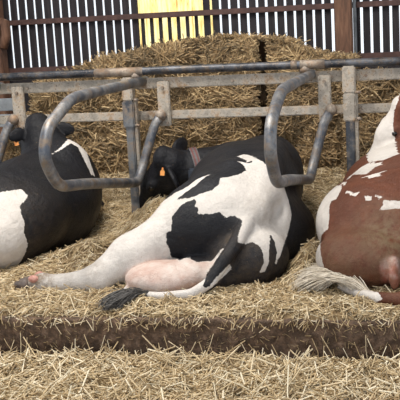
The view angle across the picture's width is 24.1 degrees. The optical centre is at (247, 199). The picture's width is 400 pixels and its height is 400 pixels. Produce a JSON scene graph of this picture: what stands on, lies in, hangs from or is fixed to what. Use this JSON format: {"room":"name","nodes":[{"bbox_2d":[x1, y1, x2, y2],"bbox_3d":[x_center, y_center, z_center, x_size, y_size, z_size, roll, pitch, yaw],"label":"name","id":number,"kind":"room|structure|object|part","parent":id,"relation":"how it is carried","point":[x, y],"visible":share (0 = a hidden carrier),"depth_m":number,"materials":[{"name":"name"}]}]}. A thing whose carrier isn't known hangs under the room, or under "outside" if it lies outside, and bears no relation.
{"room":"farm building","nodes":[
{"label":"farm building","id":0,"kind":"room"},
{"bbox_2d":[0,114,14,126],"bbox_3d":[-1.945,-0.611,7.228,0.430,0.095,0.040,-1,10,11],"label":"board","id":1,"kind":"object","parent":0,"point":[1,125],"visible":0.02,"depth_m":7.20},
{"bbox_2d":[0,98,12,110],"bbox_3d":[-1.950,-0.735,7.237,0.420,0.095,0.040,-1,10,11],"label":"board","id":2,"kind":"object","parent":1,"relation":"on","point":[6,104],"visible":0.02,"depth_m":7.20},
{"bbox_2d":[2,0,399,111],"bbox_3d":[-0.196,-2.281,8.549,7.412,4.300,0.070,-1,10,11],"label":"wall","id":3,"kind":"structure","parent":0,"point":[13,3],"depth_m":8.83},
{"bbox_2d":[138,0,212,47],"bbox_3d":[-0.709,-1.919,8.801,0.820,1.450,0.024,-1,10,11],"label":"window","id":4,"kind":"structure","parent":3,"relation":"in","point":[144,6],"depth_m":8.84,"materials":[{"name":"yellow"}]},
{"bbox_2d":[8,0,399,25],"bbox_3d":[-0.186,-1.730,8.594,7.400,0.050,0.065,-1,10,11],"label":"trim","id":5,"kind":"structure","parent":3,"relation":"attached to","point":[382,2],"depth_m":8.62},
{"bbox_2d":[9,51,399,72],"bbox_3d":[-0.165,-1.282,8.672,7.400,0.050,0.065,-1,10,11],"label":"trim","id":6,"kind":"structure","parent":3,"relation":"attached to","point":[376,54],"depth_m":8.95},
{"bbox_2d":[353,0,357,53],"bbox_3d":[0.898,-2.813,8.155,0.025,3.220,0.100,-1,10,11],"label":"pipe","id":7,"kind":"object","parent":3,"relation":"attached to","point":[354,1],"visible":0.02,"depth_m":8.33,"materials":[{"name":"grey metal"}]},
{"bbox_3d":[-1.684,1.385,1.899,10.900,0.120,5.560,-1,10,11],"label":"floor","id":8,"kind":"structure","parent":0,"visible":0},
{"bbox_2d":[0,335,399,399],"bbox_3d":[-0.707,0.982,3.041,5.200,0.224,2.870,-1,10,11],"label":"straw","id":9,"kind":"object","parent":8,"relation":"on","point":[64,375],"visible":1,"depth_m":4.04,"materials":[{"name":"beige plant"}]},
{"bbox_2d":[0,315,399,360],"bbox_3d":[-0.719,0.732,4.581,5.800,0.389,0.290,-1,10,11],"label":"kerb","id":10,"kind":"object","parent":8,"relation":"on","point":[377,339],"visible":0.35,"depth_m":4.34,"materials":[{"name":"brown concrete"}]},
{"bbox_2d":[0,314,399,363],"bbox_3d":[-0.553,0.669,4.371,3.018,0.270,0.110,-1,10,11],"label":"straw","id":11,"kind":"object","parent":10,"relation":"attached to","point":[51,318],"visible":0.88,"depth_m":4.32,"materials":[{"name":"beige plant"}]},
{"bbox_3d":[-0.729,0.328,6.943,10.900,0.370,4.800,-1,10,11],"label":"floor","id":12,"kind":"structure","parent":0,"visible":0},
{"bbox_2d":[0,0,12,154],"bbox_3d":[-2.449,-2.250,8.783,0.368,4.230,0.155,-1,10,11],"label":"timber post","id":13,"kind":"object","parent":12,"relation":"on","point":[5,33],"visible":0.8,"depth_m":8.87,"materials":[{"name":"brown wood"}]},
{"bbox_2d":[121,77,141,212],"bbox_3d":[-0.766,-0.302,6.358,0.115,1.055,0.081,-1,10,11],"label":"upright post","id":14,"kind":"object","parent":12,"relation":"on","point":[130,109],"visible":0.77,"depth_m":6.32,"materials":[{"name":"metal"}]},
{"bbox_3d":[-0.804,-0.745,6.286,0.072,0.155,0.075,-1,10,11],"label":"head plate","id":15,"kind":"part","parent":14,"relation":"part of","materials":[{"name":"grey metal"}]},
{"bbox_2d":[0,68,399,93],"bbox_3d":[-0.610,-0.790,6.319,6.600,0.070,0.065,-1,10,11],"label":"beam","id":16,"kind":"structure","parent":14,"relation":"attached to","point":[388,73],"depth_m":6.23,"materials":[{"name":"metal"}]},
{"bbox_2d":[11,87,25,128],"bbox_3d":[-1.589,-0.633,6.486,0.084,0.300,0.053,-1,10,11],"label":"bracket","id":17,"kind":"object","parent":16,"relation":"attached to","point":[18,99],"visible":0.78,"depth_m":6.48,"materials":[{"name":"metal"}]},
{"bbox_2d":[0,82,18,162],"bbox_3d":[-1.847,-0.333,5.750,0.244,0.732,1.841,-1,10,11],"label":"divider","id":18,"kind":"object","parent":17,"relation":"attached to","point":[12,120],"visible":0.93,"depth_m":6.44,"materials":[{"name":"metal"}]},
{"bbox_2d":[156,81,171,125],"bbox_3d":[-0.565,-0.647,6.289,0.084,0.300,0.053,-1,10,11],"label":"bracket","id":19,"kind":"object","parent":16,"relation":"attached to","point":[163,87],"visible":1,"depth_m":6.28,"materials":[{"name":"metal"}]},
{"bbox_2d":[39,73,166,191],"bbox_3d":[-0.806,-0.348,5.550,0.244,0.732,1.841,-1,10,11],"label":"divider","id":20,"kind":"object","parent":19,"relation":"attached to","point":[45,141],"visible":1,"depth_m":5.27,"materials":[{"name":"metal"}]},
{"bbox_2d":[318,75,331,120],"bbox_3d":[0.499,-0.662,6.084,0.084,0.300,0.053,-1,10,11],"label":"bracket","id":21,"kind":"object","parent":16,"relation":"attached to","point":[324,81],"visible":0.82,"depth_m":6.07,"materials":[{"name":"metal"}]},
{"bbox_2d":[264,66,336,187],"bbox_3d":[0.318,-0.364,5.334,0.244,0.732,1.841,-1,10,11],"label":"divider","id":22,"kind":"object","parent":21,"relation":"attached to","point":[271,122],"visible":1,"depth_m":4.88,"materials":[{"name":"metal"}]},
{"bbox_2d":[0,57,399,80],"bbox_3d":[-0.623,-0.864,6.258,6.600,0.063,0.060,-1,10,11],"label":"rail","id":23,"kind":"object","parent":14,"relation":"attached to","point":[385,61],"visible":1,"depth_m":6.17,"materials":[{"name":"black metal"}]},
{"bbox_2d":[0,155,399,325],"bbox_3d":[-0.349,0.022,6.560,5.800,0.369,4.491,-1,10,11],"label":"bedding","id":24,"kind":"object","parent":12,"relation":"on","point":[116,218],"visible":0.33,"depth_m":4.62,"materials":[{"name":"beige plant"}]},
{"bbox_2d":[0,107,87,159],"bbox_3d":[-1.546,-0.466,7.745,0.733,0.649,0.896,-1,10,11],"label":"bale","id":25,"kind":"object","parent":24,"relation":"on","point":[80,132],"visible":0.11,"depth_m":7.37},
{"bbox_2d":[28,55,100,113],"bbox_3d":[-1.391,-0.948,7.652,0.635,0.466,0.805,-1,10,11],"label":"bale","id":26,"kind":"object","parent":25,"relation":"on","point":[41,102],"visible":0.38,"depth_m":7.33},
{"bbox_2d":[0,113,103,268],"bbox_3d":[-1.431,-0.093,5.909,0.802,0.838,2.003,-1,10,11],"label":"cow","id":27,"kind":"object","parent":24,"relation":"on","point":[36,218],"visible":0.86,"depth_m":5.61},
{"bbox_2d":[14,135,314,309],"bbox_3d":[-0.341,0.011,5.581,1.482,0.642,2.474,-1,10,11],"label":"cow","id":28,"kind":"object","parent":24,"relation":"on","point":[221,221],"visible":0.95,"depth_m":4.87},
{"bbox_2d":[98,287,150,309],"bbox_3d":[-0.604,0.476,4.557,0.281,0.067,0.202,-5,10,-13],"label":"switch","id":29,"kind":"object","parent":28,"relation":"attached to","point":[116,298],"depth_m":4.54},
{"bbox_2d":[83,100,269,173],"bbox_3d":[-0.537,-0.493,7.555,1.439,0.673,0.986,-1,10,11],"label":"bale","id":30,"kind":"object","parent":24,"relation":"on","point":[106,141],"visible":0.41,"depth_m":7.17},
{"bbox_2d":[92,30,268,111],"bbox_3d":[-0.491,-1.036,7.464,1.340,0.605,0.935,-1,10,11],"label":"bale","id":31,"kind":"object","parent":30,"relation":"on","point":[236,47],"visible":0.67,"depth_m":7.11},
{"bbox_2d":[266,97,345,169],"bbox_3d":[0.592,-0.500,7.316,0.792,0.662,0.908,-1,10,11],"label":"bale","id":32,"kind":"object","parent":24,"relation":"on","point":[300,131],"visible":0.27,"depth_m":6.95},
{"bbox_2d":[264,32,361,104],"bbox_3d":[0.527,-1.034,7.286,0.712,0.560,0.822,-1,10,11],"label":"bale","id":33,"kind":"object","parent":32,"relation":"on","point":[282,48],"visible":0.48,"depth_m":6.99},
{"bbox_2d":[289,94,399,305],"bbox_3d":[0.991,-0.132,5.353,1.055,0.873,2.417,1,10,19],"label":"cow","id":34,"kind":"object","parent":24,"relation":"on","point":[358,220],"visible":0.99,"depth_m":4.63},
{"bbox_2d":[341,66,399,174],"bbox_3d":[0.992,-0.555,6.766,0.618,0.844,0.429,-1,10,11],"label":"bale","id":35,"kind":"object","parent":24,"relation":"on","point":[372,91],"visible":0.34,"depth_m":6.62},
{"bbox_2d":[334,0,353,52],"bbox_3d":[0.817,-2.301,8.182,0.150,4.230,0.140,-1,10,11],"label":"timber post","id":36,"kind":"object","parent":12,"relation":"on","point":[343,13],"visible":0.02,"depth_m":8.25,"materials":[{"name":"brown wood"}]},
{"bbox_2d":[342,66,361,171],"bbox_3d":[0.685,-0.331,6.077,0.117,1.072,0.081,-1,10,11],"label":"upright post","id":37,"kind":"object","parent":12,"relation":"on","point":[350,96],"visible":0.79,"depth_m":6.01,"materials":[{"name":"metal"}]},
{"bbox_2d":[0,103,390,123],"bbox_3d":[-0.601,-0.576,6.351,6.600,0.058,0.065,-1,10,11],"label":"beam","id":38,"kind":"structure","parent":37,"relation":"attached to","point":[372,107],"depth_m":6.26,"materials":[{"name":"metal"}]},
{"bbox_3d":[0.648,-0.774,6.005,0.084,0.172,0.075,-1,10,11],"label":"head plate","id":39,"kind":"part","parent":37,"relation":"part of","materials":[{"name":"grey metal"}]}
]}

